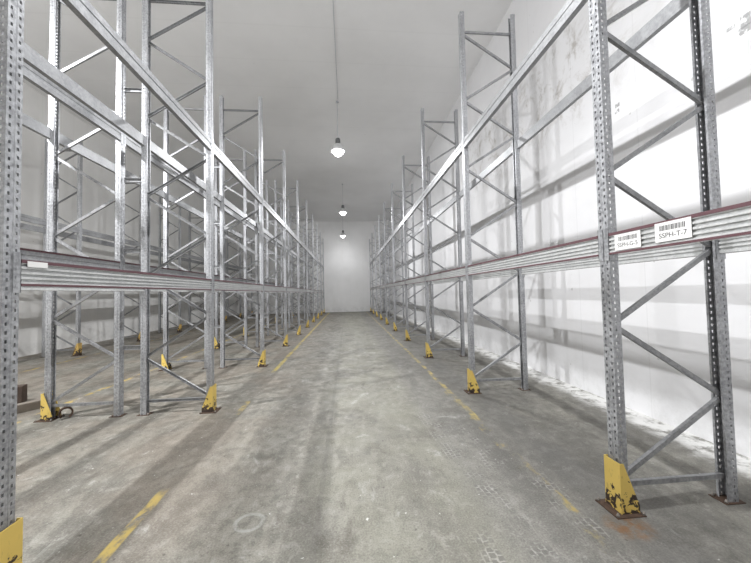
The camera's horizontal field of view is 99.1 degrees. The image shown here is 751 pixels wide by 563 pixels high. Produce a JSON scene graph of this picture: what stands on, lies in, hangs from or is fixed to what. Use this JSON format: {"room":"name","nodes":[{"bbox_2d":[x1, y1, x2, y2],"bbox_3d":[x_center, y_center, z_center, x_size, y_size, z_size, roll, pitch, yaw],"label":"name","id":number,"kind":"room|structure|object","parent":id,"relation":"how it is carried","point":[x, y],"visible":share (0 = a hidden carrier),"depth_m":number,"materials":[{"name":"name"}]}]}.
{"room":"warehouse","nodes":[
{"label":"warehouse","id":0,"kind":"room"},
{"bbox_2d":[0,68,237,356],"bbox_3d":[-10.480,-1.779,10.846,0.200,8.000,33.300,-1,-2,-5],"label":"wall","id":1,"kind":"structure","parent":0,"point":[97,311],"depth_m":11.91,"materials":[{"name":"white paint"}]},
{"bbox_2d":[1,0,512,220],"bbox_3d":[-3.942,-5.992,11.576,13.500,0.200,33.700,-1,-2,-5],"label":"ceiling","id":2,"kind":"structure","parent":0,"point":[395,59],"depth_m":9.43,"materials":[{"name":"white paint"}]},
{"bbox_2d":[333,4,337,97],"bbox_3d":[-0.883,-6.118,6.496,0.016,0.016,8.040,-1,-2,-5],"label":"cable conduit","id":3,"kind":"object","parent":2,"relation":"attached to","point":[333,4],"visible":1,"depth_m":8.34,"materials":[{"name":"grey metal"}]},
{"bbox_2d":[331,101,344,156],"bbox_3d":[-1.255,-5.054,10.603,0.456,1.848,0.456,-1,-2,-5],"label":"lamp","id":4,"kind":"object","parent":2,"relation":"hanging from","point":[337,150],"visible":1,"depth_m":10.49,"materials":[{"name":"white"}]},
{"bbox_2d":[339,184,346,215],"bbox_3d":[-1.906,-4.761,18.631,0.456,1.848,0.456,-1,-2,-5],"label":"lamp","id":5,"kind":"object","parent":2,"relation":"hanging from","point":[342,211],"visible":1,"depth_m":18.51,"materials":[{"name":"white"}]},
{"bbox_2d":[237,221,388,314],"bbox_3d":[-5.324,-1.283,28.108,13.100,8.000,0.200,-1,-2,-5],"label":"wall","id":6,"kind":"structure","parent":0,"point":[347,269],"depth_m":28.17,"materials":[{"name":"white paint"}]},
{"bbox_2d":[10,311,750,562],"bbox_3d":[-3.773,2.201,11.290,13.500,0.200,33.700,-1,-2,-5],"label":"floor","id":7,"kind":"structure","parent":0,"point":[351,444],"depth_m":3.08,"materials":[{"name":"concrete"}]},
{"bbox_2d":[0,517,22,562],"bbox_3d":[-2.099,1.555,1.788,0.221,0.360,0.210,-1,-2,-5],"label":"guard","id":8,"kind":"object","parent":7,"relation":"on","point":[11,538],"visible":1,"depth_m":1.81,"materials":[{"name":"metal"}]},
{"bbox_2d":[0,0,23,531],"bbox_3d":[-2.711,-1.391,1.842,1.248,6.276,0.124,-1,-2,-5],"label":"frame","id":9,"kind":"object","parent":7,"relation":"on","point":[12,37],"visible":0.98,"depth_m":1.84,"materials":[{"name":"metal"}]},
{"bbox_2d":[12,251,212,292],"bbox_3d":[-2.250,-0.003,3.225,0.074,0.240,2.764,-1,-2,-5],"label":"beam","id":10,"kind":"structure","parent":9,"relation":"attached to","point":[25,272],"depth_m":2.43,"materials":[{"name":"metal"}]},
{"bbox_2d":[62,0,212,153],"bbox_3d":[-2.292,-2.026,3.295,0.074,0.240,2.764,-1,-2,-5],"label":"beam","id":11,"kind":"structure","parent":9,"relation":"attached to","point":[83,9],"depth_m":2.95,"materials":[{"name":"metal"}]},
{"bbox_2d":[12,384,26,403],"bbox_3d":[-5.660,1.788,5.082,0.146,0.270,0.166,0,-2,-25],"label":"wood block","id":12,"kind":"object","parent":7,"relation":"on","point":[21,389],"visible":0.46,"depth_m":5.04,"materials":[{"name":"brown wood"}]},
{"bbox_2d":[17,399,40,413],"bbox_3d":[-5.211,1.836,4.557,0.128,0.120,0.759,-2,-2,27],"label":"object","id":13,"kind":"object","parent":7,"relation":"on","point":[34,404],"visible":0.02,"depth_m":4.69,"materials":[{"name":"brown wood"}]},
{"bbox_2d":[33,393,64,422],"bbox_3d":[-4.442,1.693,4.363,0.221,0.360,0.210,-1,-2,-5],"label":"guard","id":14,"kind":"object","parent":7,"relation":"on","point":[45,414],"visible":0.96,"depth_m":4.29,"materials":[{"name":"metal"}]},
{"bbox_2d":[42,139,82,356],"bbox_3d":[-9.028,-1.002,9.238,1.027,6.276,0.124,-1,-2,-5],"label":"frame","id":15,"kind":"object","parent":7,"relation":"on","point":[78,192],"visible":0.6,"depth_m":9.23,"materials":[{"name":"metal"}]},
{"bbox_2d":[15,223,45,234],"bbox_3d":[-9.358,-1.508,7.821,0.074,0.240,2.790,-1,-2,-5],"label":"beam","id":16,"kind":"structure","parent":15,"relation":"attached to","point":[22,225],"depth_m":8.82,"materials":[{"name":"metal"}]},
{"bbox_2d":[54,232,114,247],"bbox_3d":[-9.603,-1.405,10.608,0.074,0.240,2.790,-1,-2,-5],"label":"beam","id":17,"kind":"structure","parent":15,"relation":"attached to","point":[64,234],"depth_m":10.78,"materials":[{"name":"metal"}]},
{"bbox_2d":[58,406,73,417],"bbox_3d":[-4.221,1.783,4.365,0.060,0.145,0.150,-3,-3,45],"label":"strap","id":18,"kind":"object","parent":7,"relation":"on","point":[68,407],"visible":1,"depth_m":4.35,"materials":[{"name":"black plastic"}]},
{"bbox_2d":[71,343,84,356],"bbox_3d":[-8.525,1.945,9.174,0.221,0.360,0.210,-1,-2,-5],"label":"guard","id":19,"kind":"object","parent":7,"relation":"on","point":[77,351],"visible":1,"depth_m":9.11,"materials":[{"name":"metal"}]},
{"bbox_2d":[44,0,126,419],"bbox_3d":[-4.062,-1.270,4.505,1.027,6.276,0.124,-1,-2,-5],"label":"frame","id":20,"kind":"object","parent":7,"relation":"on","point":[55,5],"visible":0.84,"depth_m":4.47,"materials":[{"name":"metal"}]},
{"bbox_2d":[1,49,122,143],"bbox_3d":[-3.513,-2.120,3.191,0.074,0.240,2.764,-1,-2,-5],"label":"beam","id":21,"kind":"structure","parent":20,"relation":"attached to","point":[30,74],"depth_m":3.68,"materials":[{"name":"metal"}]},
{"bbox_2d":[56,129,165,199],"bbox_3d":[-4.644,-2.002,5.887,0.074,0.240,2.790,-1,-2,-5],"label":"beam","id":22,"kind":"structure","parent":20,"relation":"attached to","point":[64,141],"depth_m":5.24,"materials":[{"name":"metal"}]},
{"bbox_2d":[123,259,205,277],"bbox_3d":[-3.718,-0.145,5.900,0.074,0.240,2.790,-1,-2,-5],"label":"beam","id":23,"kind":"structure","parent":20,"relation":"attached to","point":[126,266],"depth_m":5.64,"materials":[{"name":"metal"}]},
{"bbox_2d":[114,175,140,336],"bbox_3d":[-9.273,-0.900,12.025,1.027,6.276,0.124,-1,-2,-5],"label":"frame","id":24,"kind":"object","parent":7,"relation":"on","point":[139,303],"visible":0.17,"depth_m":12.01,"materials":[{"name":"metal"}]},
{"bbox_2d":[81,227,140,247],"bbox_3d":[-8.716,-1.421,10.687,0.074,0.240,2.790,-1,-2,-5],"label":"beam","id":25,"kind":"structure","parent":24,"relation":"attached to","point":[83,231],"depth_m":10.21,"materials":[{"name":"metal"}]},
{"bbox_2d":[125,245,159,256],"bbox_3d":[-9.849,-1.303,13.396,0.074,0.240,2.790,-1,-2,-5],"label":"beam","id":26,"kind":"structure","parent":24,"relation":"attached to","point":[126,247],"depth_m":14.14,"materials":[{"name":"metal"}]},
{"bbox_2d":[158,354,172,370],"bbox_3d":[-4.687,1.796,7.150,0.221,0.360,0.210,-1,-2,-5],"label":"guard","id":27,"kind":"object","parent":7,"relation":"on","point":[163,362],"visible":0.53,"depth_m":7.08,"materials":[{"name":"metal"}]},
{"bbox_2d":[158,197,180,332],"bbox_3d":[-9.518,-0.798,14.813,1.027,6.276,0.124,-1,-2,-5],"label":"frame","id":28,"kind":"object","parent":7,"relation":"on","point":[160,215],"visible":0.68,"depth_m":14.79,"materials":[{"name":"metal"}]},
{"bbox_2d":[150,245,180,256],"bbox_3d":[-8.961,-1.318,13.474,0.074,0.240,2.790,-1,-2,-5],"label":"beam","id":29,"kind":"structure","parent":28,"relation":"attached to","point":[155,248],"depth_m":13.20,"materials":[{"name":"metal"}]},
{"bbox_2d":[161,253,189,262],"bbox_3d":[-10.094,-1.200,16.183,0.074,0.240,2.790,-1,-2,-5],"label":"beam","id":30,"kind":"structure","parent":28,"relation":"attached to","point":[182,259],"depth_m":16.90,"materials":[{"name":"metal"}]},
{"bbox_2d":[123,0,216,415],"bbox_3d":[-2.954,-1.290,4.603,1.248,6.276,0.124,-1,-2,-5],"label":"frame","id":31,"kind":"object","parent":7,"relation":"on","point":[144,347],"visible":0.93,"depth_m":4.59,"materials":[{"name":"metal"}]},
{"bbox_2d":[2,25,145,148],"bbox_3d":[-3.181,-2.056,3.218,0.074,0.240,2.764,-1,-2,-5],"label":"beam","id":32,"kind":"structure","parent":31,"relation":"attached to","point":[31,57],"depth_m":3.43,"materials":[{"name":"metal"}]},
{"bbox_2d":[21,286,145,294],"bbox_3d":[-3.138,0.013,3.146,0.074,0.240,2.764,-1,-2,-5],"label":"beam","id":33,"kind":"structure","parent":31,"relation":"attached to","point":[23,288],"depth_m":3.36,"materials":[{"name":"metal"}]},
{"bbox_2d":[211,139,262,205],"bbox_3d":[-2.536,-1.925,6.070,0.074,0.240,2.790,-1,-2,-5],"label":"beam","id":34,"kind":"structure","parent":31,"relation":"attached to","point":[218,154],"depth_m":5.67,"materials":[{"name":"metal"}]},
{"bbox_2d":[213,276,263,292],"bbox_3d":[-2.495,0.099,5.999,0.074,0.240,2.790,-1,-2,-5],"label":"beam","id":35,"kind":"structure","parent":31,"relation":"attached to","point":[223,285],"depth_m":5.54,"materials":[{"name":"metal"}]},
{"bbox_2d":[163,95,205,369],"bbox_3d":[-4.307,-1.168,7.293,1.027,6.276,0.124,-1,-2,-5],"label":"frame","id":36,"kind":"object","parent":7,"relation":"on","point":[166,311],"visible":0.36,"depth_m":7.24,"materials":[{"name":"metal"}]},
{"bbox_2d":[124,134,205,200],"bbox_3d":[-3.757,-2.018,5.966,0.074,0.240,2.790,-1,-2,-5],"label":"beam","id":37,"kind":"structure","parent":36,"relation":"attached to","point":[130,143],"depth_m":5.61,"materials":[{"name":"metal"}]},
{"bbox_2d":[169,194,216,225],"bbox_3d":[-4.889,-1.900,8.675,0.074,0.240,2.790,-1,-2,-5],"label":"beam","id":38,"kind":"structure","parent":36,"relation":"attached to","point":[172,199],"depth_m":8.27,"materials":[{"name":"metal"}]},
{"bbox_2d":[214,275,246,282],"bbox_3d":[-3.963,-0.042,8.688,0.074,0.240,2.790,-1,-2,-5],"label":"beam","id":39,"kind":"structure","parent":36,"relation":"attached to","point":[217,277],"depth_m":8.99,"materials":[{"name":"metal"}]},
{"bbox_2d":[188,212,203,326],"bbox_3d":[-9.763,-0.695,17.600,1.027,6.276,0.124,-1,-2,-5],"label":"frame","id":40,"kind":"object","parent":7,"relation":"on","point":[189,213],"visible":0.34,"depth_m":17.57,"materials":[{"name":"metal"}]},
{"bbox_2d":[182,254,203,260],"bbox_3d":[-9.206,-1.216,16.262,0.074,0.240,2.790,-1,-2,-5],"label":"beam","id":41,"kind":"structure","parent":40,"relation":"attached to","point":[184,255],"depth_m":16.06,"materials":[{"name":"metal"}]},
{"bbox_2d":[199,384,221,413],"bbox_3d":[-2.341,1.656,4.549,0.221,0.360,0.210,-1,-2,-5],"label":"guard","id":42,"kind":"object","parent":7,"relation":"on","point":[210,403],"visible":1,"depth_m":4.48,"materials":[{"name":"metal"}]},
{"bbox_2d":[214,337,221,348],"bbox_3d":[-4.932,1.898,9.938,0.221,0.360,0.210,-1,-2,-5],"label":"guard","id":43,"kind":"object","parent":7,"relation":"on","point":[216,346],"visible":0.62,"depth_m":9.87,"materials":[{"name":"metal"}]},
{"bbox_2d":[214,223,226,318],"bbox_3d":[-10.008,-0.593,20.387,1.027,6.276,0.124,-1,-2,-5],"label":"frame","id":44,"kind":"object","parent":7,"relation":"on","point":[224,223],"visible":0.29,"depth_m":20.41,"materials":[{"name":"metal"}]},
{"bbox_2d":[214,150,247,347],"bbox_3d":[-4.552,-1.065,10.080,1.027,6.276,0.124,-1,-2,-5],"label":"frame","id":45,"kind":"object","parent":7,"relation":"on","point":[216,161],"visible":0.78,"depth_m":10.06,"materials":[{"name":"metal"}]},
{"bbox_2d":[214,198,245,225],"bbox_3d":[-4.002,-1.916,8.753,0.074,0.240,2.790,-1,-2,-5],"label":"beam","id":46,"kind":"structure","parent":45,"relation":"attached to","point":[227,210],"depth_m":8.78,"materials":[{"name":"metal"}]},
{"bbox_2d":[218,225,243,240],"bbox_3d":[-5.135,-1.798,11.462,0.074,0.240,2.790,-1,-2,-5],"label":"beam","id":47,"kind":"structure","parent":45,"relation":"attached to","point":[231,231],"depth_m":11.71,"materials":[{"name":"metal"}]},
{"bbox_2d":[247,279,268,284],"bbox_3d":[-4.208,0.060,11.475,0.074,0.240,2.790,-1,-2,-5],"label":"beam","id":48,"kind":"structure","parent":45,"relation":"attached to","point":[248,280],"depth_m":10.92,"materials":[{"name":"metal"}]},
{"bbox_2d":[227,232,240,317],"bbox_3d":[-10.253,-0.491,23.175,1.027,6.276,0.124,-1,-2,-5],"label":"frame","id":49,"kind":"object","parent":7,"relation":"on","point":[227,232],"visible":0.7,"depth_m":23.17,"materials":[{"name":"metal"}]},
{"bbox_2d":[211,95,265,368],"bbox_3d":[-3.199,-1.187,7.391,1.248,6.276,0.124,-1,-2,-5],"label":"frame","id":50,"kind":"object","parent":7,"relation":"on","point":[259,114],"visible":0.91,"depth_m":7.38,"materials":[{"name":"metal"}]},
{"bbox_2d":[150,289,222,293],"bbox_3d":[-3.382,0.114,5.920,0.074,0.240,2.790,-1,-2,-5],"label":"beam","id":51,"kind":"structure","parent":50,"relation":"attached to","point":[151,290],"depth_m":5.48,"materials":[{"name":"metal"}]},
{"bbox_2d":[151,141,222,203],"bbox_3d":[-3.425,-1.954,5.993,0.074,0.240,2.790,-1,-2,-5],"label":"beam","id":52,"kind":"structure","parent":50,"relation":"attached to","point":[157,151],"depth_m":5.49,"materials":[{"name":"metal"}]},
{"bbox_2d":[263,198,285,229],"bbox_3d":[-2.781,-1.822,8.857,0.074,0.240,2.790,-1,-2,-5],"label":"beam","id":53,"kind":"structure","parent":50,"relation":"attached to","point":[266,205],"depth_m":8.66,"materials":[{"name":"metal"}]},
{"bbox_2d":[264,285,286,292],"bbox_3d":[-2.740,0.201,8.786,0.074,0.240,2.790,-1,-2,-5],"label":"beam","id":54,"kind":"structure","parent":50,"relation":"attached to","point":[269,288],"depth_m":8.61,"materials":[{"name":"metal"}]},
{"bbox_2d":[241,238,251,313],"bbox_3d":[-10.498,-0.388,25.962,1.027,6.276,0.124,-1,-2,-5],"label":"frame","id":55,"kind":"object","parent":7,"relation":"on","point":[251,238],"visible":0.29,"depth_m":25.98,"materials":[{"name":"metal"}]},
{"bbox_2d":[243,180,269,335],"bbox_3d":[-4.797,-0.963,12.867,1.027,6.276,0.124,-1,-2,-5],"label":"frame","id":56,"kind":"object","parent":7,"relation":"on","point":[266,188],"visible":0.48,"depth_m":12.85,"materials":[{"name":"metal"}]},
{"bbox_2d":[246,221,267,240],"bbox_3d":[-4.247,-1.813,11.540,0.074,0.240,2.790,-1,-2,-5],"label":"beam","id":57,"kind":"structure","parent":56,"relation":"attached to","point":[248,224],"depth_m":10.84,"materials":[{"name":"metal"}]},
{"bbox_2d":[257,350,267,366],"bbox_3d":[-2.587,1.759,7.336,0.221,0.360,0.210,-1,-2,-5],"label":"guard","id":58,"kind":"object","parent":7,"relation":"on","point":[262,361],"visible":1,"depth_m":7.27,"materials":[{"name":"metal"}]},
{"bbox_2d":[247,149,286,346],"bbox_3d":[-3.444,-1.085,10.178,1.248,6.276,0.124,-1,-2,-5],"label":"frame","id":59,"kind":"object","parent":7,"relation":"on","point":[256,176],"visible":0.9,"depth_m":10.17,"materials":[{"name":"metal"}]},
{"bbox_2d":[224,198,256,227],"bbox_3d":[-3.670,-1.851,8.780,0.074,0.240,2.790,-1,-2,-5],"label":"beam","id":60,"kind":"structure","parent":59,"relation":"attached to","point":[227,203],"depth_m":8.49,"materials":[{"name":"metal"}]},
{"bbox_2d":[286,225,298,242],"bbox_3d":[-3.027,-1.720,11.644,0.074,0.240,2.790,-1,-2,-5],"label":"beam","id":61,"kind":"structure","parent":59,"relation":"attached to","point":[288,229],"depth_m":11.50,"materials":[{"name":"metal"}]},
{"bbox_2d":[287,287,299,292],"bbox_3d":[-2.985,0.304,11.574,0.074,0.240,2.790,-1,-2,-5],"label":"beam","id":62,"kind":"structure","parent":59,"relation":"attached to","point":[289,289],"depth_m":11.56,"materials":[{"name":"metal"}]},
{"bbox_2d":[263,200,282,328],"bbox_3d":[-5.042,-0.861,15.655,1.027,6.276,0.124,-1,-2,-5],"label":"frame","id":63,"kind":"object","parent":7,"relation":"on","point":[281,310],"visible":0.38,"depth_m":15.63,"materials":[{"name":"metal"}]},
{"bbox_2d":[268,237,281,249],"bbox_3d":[-4.492,-1.711,14.328,0.074,0.240,2.790,-1,-2,-5],"label":"beam","id":64,"kind":"structure","parent":63,"relation":"attached to","point":[269,239],"depth_m":14.08,"materials":[{"name":"metal"}]},
{"bbox_2d":[268,180,300,335],"bbox_3d":[-3.689,-0.982,12.965,1.248,6.276,0.124,-1,-2,-5],"label":"frame","id":65,"kind":"object","parent":7,"relation":"on","point":[275,181],"visible":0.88,"depth_m":12.96,"materials":[{"name":"metal"}]},
{"bbox_2d":[258,224,275,241],"bbox_3d":[-3.915,-1.749,11.567,0.074,0.240,2.790,-1,-2,-5],"label":"beam","id":66,"kind":"structure","parent":65,"relation":"attached to","point":[266,232],"depth_m":11.68,"materials":[{"name":"metal"}]},
{"bbox_2d":[277,214,292,322],"bbox_3d":[-5.287,-0.758,18.442,1.027,6.276,0.124,-1,-2,-5],"label":"frame","id":67,"kind":"object","parent":7,"relation":"on","point":[291,308],"visible":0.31,"depth_m":18.43,"materials":[{"name":"metal"}]},
{"bbox_2d":[282,334,289,346],"bbox_3d":[-2.832,1.861,10.124,0.221,0.360,0.210,-1,-2,-5],"label":"guard","id":68,"kind":"object","parent":7,"relation":"on","point":[285,343],"visible":0.99,"depth_m":10.05,"materials":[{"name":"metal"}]},
{"bbox_2d":[282,200,307,327],"bbox_3d":[-3.934,-0.880,15.753,1.248,6.276,0.124,-1,-2,-5],"label":"frame","id":69,"kind":"object","parent":7,"relation":"on","point":[288,206],"visible":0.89,"depth_m":15.75,"materials":[{"name":"metal"}]},
{"bbox_2d":[292,236,305,315],"bbox_3d":[-5.778,-0.553,24.017,1.027,6.276,0.124,-1,-2,-5],"label":"frame","id":70,"kind":"object","parent":7,"relation":"on","point":[304,236],"visible":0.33,"depth_m":23.96,"materials":[{"name":"metal"}]},
{"bbox_2d":[292,214,313,322],"bbox_3d":[-4.179,-0.778,18.540,1.248,6.276,0.124,-1,-2,-5],"label":"frame","id":71,"kind":"object","parent":7,"relation":"on","point":[312,260],"visible":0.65,"depth_m":18.54,"materials":[{"name":"metal"}]},
{"bbox_2d":[299,224,318,318],"bbox_3d":[-4.425,-0.675,21.328,1.248,6.276,0.124,-1,-2,-5],"label":"frame","id":72,"kind":"object","parent":7,"relation":"on","point":[316,245],"visible":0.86,"depth_m":21.32,"materials":[{"name":"metal"}]},
{"bbox_2d":[305,232,321,315],"bbox_3d":[-4.670,-0.573,24.115,1.248,6.276,0.124,-1,-2,-5],"label":"frame","id":73,"kind":"object","parent":7,"relation":"on","point":[320,281],"visible":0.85,"depth_m":24.11,"materials":[{"name":"metal"}]},
{"bbox_2d":[309,239,324,309],"bbox_3d":[-4.915,-0.470,26.902,1.248,6.276,0.124,-1,-2,-5],"label":"frame","id":74,"kind":"object","parent":7,"relation":"on","point":[323,239],"visible":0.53,"depth_m":26.91,"materials":[{"name":"metal"}]},
{"bbox_2d":[369,239,379,309],"bbox_3d":[-0.025,-0.547,27.597,1.027,6.276,0.124,-1,-2,-5],"label":"frame","id":75,"kind":"object","parent":7,"relation":"on","point":[369,239],"visible":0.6,"depth_m":27.55,"materials":[{"name":"metal"}]},
{"bbox_2d":[371,233,384,312],"bbox_3d":[0.220,-0.649,24.810,1.027,6.276,0.124,-1,-2,-5],"label":"frame","id":76,"kind":"object","parent":7,"relation":"on","point":[372,238],"visible":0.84,"depth_m":24.77,"materials":[{"name":"metal"}]},
{"bbox_2d":[374,225,389,315],"bbox_3d":[0.465,-0.752,22.023,1.027,6.276,0.124,-1,-2,-5],"label":"frame","id":77,"kind":"object","parent":7,"relation":"on","point":[374,225],"visible":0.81,"depth_m":21.99,"materials":[{"name":"metal"}]},
{"bbox_2d":[378,215,396,319],"bbox_3d":[0.710,-0.854,19.235,1.027,6.276,0.124,-1,-2,-5],"label":"frame","id":78,"kind":"object","parent":7,"relation":"on","point":[379,220],"visible":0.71,"depth_m":19.19,"materials":[{"name":"metal"}]},
{"bbox_2d":[384,202,404,323],"bbox_3d":[0.956,-0.956,16.448,1.027,6.276,0.124,-1,-2,-5],"label":"frame","id":79,"kind":"object","parent":7,"relation":"on","point":[400,208],"visible":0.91,"depth_m":16.42,"materials":[{"name":"metal"}]},
{"bbox_2d":[391,184,416,329],"bbox_3d":[1.201,-1.059,13.661,1.027,6.276,0.124,-1,-2,-5],"label":"frame","id":80,"kind":"object","parent":7,"relation":"on","point":[392,191],"visible":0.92,"depth_m":13.63,"materials":[{"name":"metal"}]},
{"bbox_2d":[392,220,403,237],"bbox_3d":[0.861,-2.009,12.259,0.074,0.240,2.790,-1,-2,-5],"label":"beam","id":81,"kind":"structure","parent":80,"relation":"attached to","point":[401,224],"depth_m":12.15,"materials":[{"name":"metal"}]},
{"bbox_2d":[404,330,410,340],"bbox_3d":[1.065,1.802,10.731,0.221,0.360,0.210,-1,-2,-5],"label":"guard","id":82,"kind":"object","parent":7,"relation":"on","point":[407,337],"visible":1,"depth_m":10.66,"materials":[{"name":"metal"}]},
{"bbox_2d":[402,155,434,340],"bbox_3d":[1.446,-1.161,10.873,1.027,6.276,0.124,-1,-2,-5],"label":"frame","id":83,"kind":"object","parent":7,"relation":"on","point":[428,157],"visible":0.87,"depth_m":10.85,"materials":[{"name":"metal"}]},
{"bbox_2d":[393,280,404,286],"bbox_3d":[0.904,0.082,12.186,0.074,0.240,2.790,-1,-2,-5],"label":"beam","id":84,"kind":"structure","parent":83,"relation":"attached to","point":[399,283],"depth_m":11.95,"materials":[{"name":"metal"}]},
{"bbox_2d":[403,191,422,223],"bbox_3d":[1.106,-2.111,9.472,0.074,0.240,2.790,-1,-2,-5],"label":"beam","id":85,"kind":"structure","parent":83,"relation":"attached to","point":[419,201],"depth_m":9.23,"materials":[{"name":"metal"}]},
{"bbox_2d":[413,220,428,236],"bbox_3d":[1.748,-2.024,12.338,0.074,0.240,2.790,-1,-2,-5],"label":"beam","id":86,"kind":"structure","parent":83,"relation":"attached to","point":[420,229],"depth_m":12.49,"materials":[{"name":"metal"}]},
{"bbox_2d":[431,277,458,284],"bbox_3d":[2.036,-0.036,9.477,0.074,0.240,2.790,-1,-2,-5],"label":"beam","id":87,"kind":"structure","parent":83,"relation":"attached to","point":[449,280],"depth_m":9.34,"materials":[{"name":"metal"}]},
{"bbox_2d":[423,342,433,357],"bbox_3d":[1.311,1.700,7.943,0.221,0.360,0.210,-1,-2,-5],"label":"guard","id":88,"kind":"object","parent":7,"relation":"on","point":[429,354],"visible":1,"depth_m":7.87,"materials":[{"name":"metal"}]},
{"bbox_2d":[420,108,465,357],"bbox_3d":[1.691,-1.264,8.086,1.027,6.276,0.124,-1,-2,-5],"label":"frame","id":89,"kind":"object","parent":7,"relation":"on","point":[455,121],"visible":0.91,"depth_m":8.06,"materials":[{"name":"metal"}]},
{"bbox_2d":[405,274,424,285],"bbox_3d":[1.149,-0.021,9.399,0.074,0.240,2.790,-1,-2,-5],"label":"beam","id":90,"kind":"structure","parent":89,"relation":"attached to","point":[420,279],"depth_m":9.13,"materials":[{"name":"metal"}]},
{"bbox_2d":[429,196,455,223],"bbox_3d":[1.993,-2.126,9.550,0.074,0.240,2.790,-1,-2,-5],"label":"beam","id":91,"kind":"structure","parent":89,"relation":"attached to","point":[452,201],"depth_m":9.37,"materials":[{"name":"metal"}]},
{"bbox_2d":[423,137,462,199],"bbox_3d":[1.351,-2.213,6.684,0.074,0.240,2.790,-1,-2,-5],"label":"beam","id":92,"kind":"structure","parent":89,"relation":"attached to","point":[457,153],"depth_m":6.28,"materials":[{"name":"metal"}]},
{"bbox_2d":[460,269,516,282],"bbox_3d":[2.282,-0.139,6.690,0.074,0.240,2.790,-1,-2,-5],"label":"beam","id":93,"kind":"structure","parent":89,"relation":"attached to","point":[512,272],"depth_m":6.29,"materials":[{"name":"metal"}]},
{"bbox_2d":[464,368,481,393],"bbox_3d":[1.556,1.597,5.156,0.221,0.360,0.210,-1,-2,-5],"label":"guard","id":94,"kind":"object","parent":7,"relation":"on","point":[473,388],"visible":1,"depth_m":5.09,"materials":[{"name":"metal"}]},
{"bbox_2d":[458,11,529,392],"bbox_3d":[1.936,-1.366,5.298,1.027,6.276,0.124,-1,-2,-5],"label":"frame","id":95,"kind":"object","parent":7,"relation":"on","point":[522,337],"visible":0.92,"depth_m":5.28,"materials":[{"name":"metal"}]},
{"bbox_2d":[425,264,466,282],"bbox_3d":[1.394,-0.123,6.611,0.074,0.240,2.790,-1,-2,-5],"label":"beam","id":96,"kind":"structure","parent":95,"relation":"attached to","point":[462,271],"depth_m":6.21,"materials":[{"name":"metal"}]},
{"bbox_2d":[458,145,512,199],"bbox_3d":[2.239,-2.229,6.763,0.074,0.240,2.790,-1,-2,-5],"label":"beam","id":97,"kind":"structure","parent":95,"relation":"attached to","point":[505,155],"depth_m":6.26,"materials":[{"name":"metal"}]},
{"bbox_2d":[463,0,587,150],"bbox_3d":[1.596,-2.316,3.897,0.074,0.240,2.790,-1,-2,-5],"label":"beam","id":98,"kind":"structure","parent":95,"relation":"attached to","point":[571,8],"depth_m":3.36,"materials":[{"name":"metal"}]},
{"bbox_2d":[466,230,603,277],"bbox_3d":[1.639,-0.225,3.824,0.074,0.240,2.790,-1,-2,-5],"label":"beam","id":99,"kind":"structure","parent":95,"relation":"attached to","point":[592,247],"depth_m":3.11,"materials":[{"name":"metal"}]},
{"bbox_2d":[520,242,707,276],"bbox_3d":[2.527,-0.241,3.903,0.074,0.240,2.790,-1,-2,-5],"label":"beam","id":100,"kind":"structure","parent":95,"relation":"attached to","point":[693,249],"depth_m":3.19,"materials":[{"name":"metal"}]},
{"bbox_2d":[595,454,646,519],"bbox_3d":[1.801,1.495,2.369,0.221,0.360,0.210,-1,-2,-5],"label":"guard","id":101,"kind":"object","parent":7,"relation":"on","point":[620,494],"visible":1,"depth_m":2.30,"materials":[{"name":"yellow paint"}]},
{"bbox_2d":[588,0,745,513],"bbox_3d":[2.181,-1.468,2.511,1.027,6.276,0.124,-1,-2,-5],"label":"frame","id":102,"kind":"object","parent":7,"relation":"on","point":[705,105],"visible":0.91,"depth_m":2.45,"materials":[{"name":"metal"}]},
{"bbox_2d":[515,0,693,150],"bbox_3d":[2.484,-2.331,3.976,0.074,0.240,2.790,-1,-2,-5],"label":"beam","id":103,"kind":"structure","parent":102,"relation":"attached to","point":[672,10],"depth_m":3.35,"materials":[{"name":"metal"}]},
{"bbox_2d":[603,201,750,260],"bbox_3d":[1.884,-0.328,1.037,0.075,0.240,2.790,-1,-2,-5],"label":"beam","id":104,"kind":"structure","parent":102,"relation":"attached to","point":[731,221],"depth_m":1.85,"materials":[{"name":"metal"}]},
{"bbox_2d":[716,235,750,258],"bbox_3d":[2.772,-0.343,1.115,0.074,0.240,2.790,-1,-2,-5],"label":"beam","id":105,"kind":"structure","parent":102,"relation":"attached to","point":[742,243],"depth_m":2.38,"materials":[{"name":"metal"}]},
{"bbox_3d":[-3.819,-1.372,1.744,1.027,6.276,0.124,-1,-2,-5],"label":"frame","id":106,"kind":"object","parent":7,"relation":"on","visible":0},
{"bbox_2d":[0,101,52,141],"bbox_3d":[-4.400,-2.104,3.113,0.074,0.240,2.764,-1,-2,-5],"label":"beam","id":107,"kind":"structure","parent":106,"relation":"attached to","point":[28,122],"depth_m":4.26,"materials":[{"name":"metal"}]},
{"bbox_2d":[20,248,122,269],"bbox_3d":[-3.474,-0.246,3.126,0.074,0.240,2.764,-1,-2,-5],"label":"beam","id":108,"kind":"structure","parent":106,"relation":"attached to","point":[27,254],"depth_m":3.63,"materials":[{"name":"metal"}]},
{"bbox_3d":[-8.782,-1.105,6.451,1.027,6.276,0.124,-1,-2,-5],"label":"frame","id":109,"kind":"object","parent":7,"relation":"on","visible":0},
{"bbox_2d":[20,214,80,234],"bbox_3d":[-8.471,-1.523,7.900,0.074,0.240,2.790,-1,-2,-5],"label":"beam","id":110,"kind":"structure","parent":109,"relation":"attached to","point":[26,218],"depth_m":8.13,"materials":[{"name":"metal"}]},
{"bbox_2d":[388,0,750,457],"bbox_3d":[2.766,-2.011,12.020,0.200,8.000,33.300,-1,-2,-5],"label":"wall","id":111,"kind":"structure","parent":0,"point":[564,320],"depth_m":4.90,"materials":[{"name":"white paint"}]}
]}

